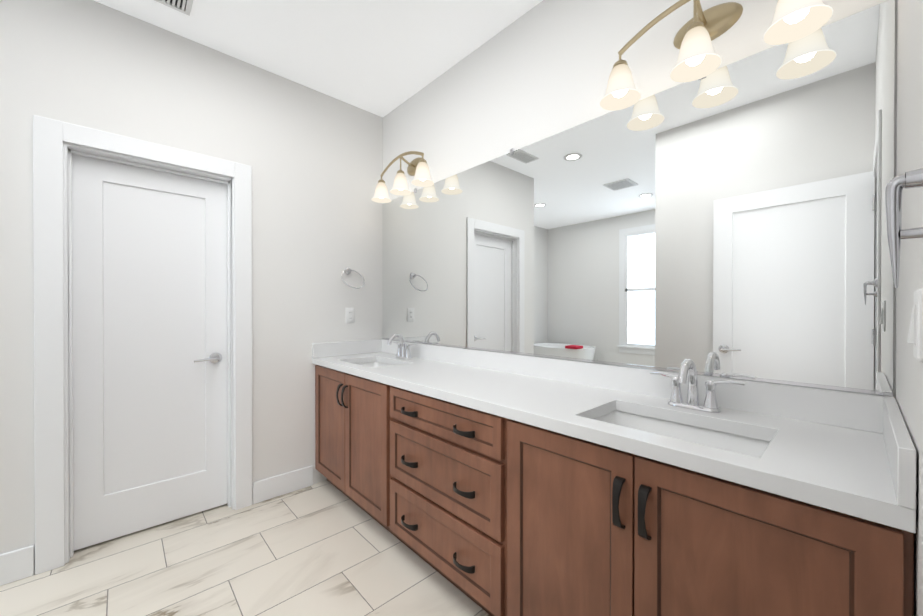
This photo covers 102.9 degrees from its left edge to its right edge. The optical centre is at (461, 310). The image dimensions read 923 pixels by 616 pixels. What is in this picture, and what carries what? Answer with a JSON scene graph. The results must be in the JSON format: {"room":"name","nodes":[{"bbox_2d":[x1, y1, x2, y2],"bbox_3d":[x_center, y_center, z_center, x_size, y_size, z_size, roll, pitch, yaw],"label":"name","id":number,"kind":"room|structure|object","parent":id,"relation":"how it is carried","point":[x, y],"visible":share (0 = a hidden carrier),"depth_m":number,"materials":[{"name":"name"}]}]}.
{"room":"bathroom","nodes":[
{"label":"bathroom","id":0,"kind":"room"},
{"bbox_2d":[0,0,382,573],"bbox_3d":[-1.406,-0.164,2.282,2.020,2.740,0.120,0,0,-43],"label":"wall","id":1,"kind":"structure","parent":0,"point":[313,158],"depth_m":2.23,"materials":[{"name":"white paint"}]},
{"bbox_2d":[33,115,251,574],"bbox_3d":[-1.670,0.155,2.026,0.887,2.102,0.138,0,0,-43],"label":"door frame","id":2,"kind":"structure","parent":1,"relation":"attached to","point":[57,144],"depth_m":1.76,"materials":[{"name":"white wood"}]},
{"bbox_2d":[72,154,226,550],"bbox_3d":[-1.678,0.204,2.036,0.673,1.982,0.108,0,0,-43],"label":"door","id":3,"kind":"structure","parent":1,"relation":"in","point":[149,348],"depth_m":2.02,"materials":[{"name":"white wood"}]},
{"bbox_2d":[253,465,312,503],"bbox_3d":[-1.166,1.138,2.417,0.370,0.135,0.016,0,0,-43],"label":"baseboard","id":4,"kind":"structure","parent":1,"relation":"attached to","point":[278,485],"depth_m":2.40,"materials":[{"name":"white wood"}]},
{"bbox_2d":[345,308,354,322],"bbox_3d":[-0.827,0.034,2.732,0.070,0.115,0.008,0,0,-43],"label":"electrical outlet","id":5,"kind":"object","parent":1,"relation":"attached to","point":[350,314],"visible":1,"depth_m":2.73,"materials":[{"name":"white plastic"}]},
{"bbox_2d":[341,267,364,288],"bbox_3d":[-0.796,-0.240,2.667,0.177,0.165,0.144,0,0,-43],"label":"towel ring","id":6,"kind":"object","parent":1,"relation":"attached to","point":[347,270],"visible":1,"depth_m":2.68,"materials":[{"name":"silver metal"}]},
{"bbox_2d":[0,480,489,615],"bbox_3d":[-1.389,1.263,0.482,4.690,0.100,5.690,0,0,-43],"label":"floor","id":7,"kind":"structure","parent":0,"point":[325,548],"depth_m":1.70,"materials":[{"name":"tile"}]},
{"bbox_2d":[312,339,915,615],"bbox_3d":[0.058,0.718,1.761,0.584,0.980,2.637,0,0,-43],"label":"bathroom vanity","id":8,"kind":"object","parent":7,"relation":"on","point":[491,483],"visible":1,"depth_m":1.10,"materials":[{"name":"brown wood"}]},
{"bbox_2d":[388,333,417,358],"bbox_3d":[-0.433,0.238,2.491,0.154,0.171,0.281,0,0,-43],"label":"faucet","id":9,"kind":"object","parent":8,"relation":"on","point":[403,351],"visible":1,"depth_m":2.50,"materials":[{"name":"silver metal"}]},
{"bbox_2d":[650,359,744,412],"bbox_3d":[0.751,0.243,1.215,0.154,0.171,0.281,0,0,-43],"label":"faucet","id":10,"kind":"object","parent":8,"relation":"on","point":[689,369],"visible":1,"depth_m":1.23,"materials":[{"name":"silver metal"}]},
{"bbox_2d":[94,0,541,116],"bbox_3d":[-1.389,-1.577,0.471,4.690,0.100,5.690,0,0,-43],"label":"ceiling","id":11,"kind":"structure","parent":0,"point":[382,58],"depth_m":2.04,"materials":[{"name":"white paint"}]},
{"bbox_2d":[154,0,193,15],"bbox_3d":[-1.462,-1.526,1.733,0.310,0.012,0.160,0,0,-43],"label":"ceiling vent","id":12,"kind":"object","parent":11,"relation":"in","point":[183,6],"visible":0.95,"depth_m":1.83,"materials":[{"name":"white metal"}]},
{"bbox_2d":[383,0,692,199],"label":"wall","id":13,"kind":"structure","parent":0,"point":[542,70],"depth_m":1.86,"materials":[{"name":"white paint"}]},
{"bbox_2d":[371,151,433,202],"bbox_3d":[-0.394,-0.941,2.522,0.203,0.266,0.646,0,0,-43],"label":"sconce","id":14,"kind":"object","parent":13,"relation":"attached to","point":[418,169],"visible":1,"depth_m":2.48,"materials":[{"name":"white glass"}]},
{"bbox_2d":[382,0,894,395],"bbox_3d":[0.267,-0.317,1.951,0.014,1.085,2.630,0,0,-43],"label":"mirror","id":15,"kind":"object","parent":13,"relation":"attached to","point":[728,221],"visible":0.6,"depth_m":1.32,"materials":[{"name":"clear glass"}]},
{"bbox_2d":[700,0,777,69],"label":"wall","id":16,"kind":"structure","parent":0,"point":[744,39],"depth_m":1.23,"materials":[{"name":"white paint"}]},
{"bbox_2d":[600,0,832,110],"bbox_3d":[0.796,-0.936,1.239,0.203,0.266,0.646,0,0,-43],"label":"sconce","id":17,"kind":"object","parent":16,"relation":"attached to","point":[701,30],"visible":1,"depth_m":1.23,"materials":[{"name":"white glass"}]},
{"bbox_2d":[896,0,922,615],"bbox_3d":[0.515,-0.156,0.299,1.900,2.740,0.120,0,0,-43],"label":"wall","id":18,"kind":"structure","parent":0,"point":[909,383],"depth_m":0.71,"materials":[{"name":"white paint"}]},
{"bbox_2d":[885,168,922,287],"bbox_3d":[0.419,-0.083,0.336,0.048,0.124,0.042,0,0,-43],"label":"towel bar","id":19,"kind":"object","parent":18,"relation":"attached to","point":[895,186],"visible":1,"depth_m":0.34,"materials":[{"name":"silver metal"}]},
{"bbox_2d":[907,289,922,361],"bbox_3d":[0.740,0.022,0.601,0.070,0.115,0.014,0,0,-43],"label":"light switch","id":20,"kind":"object","parent":18,"relation":"attached to","point":[915,335],"visible":1,"depth_m":0.58,"materials":[{"name":"white plastic"}]}
]}

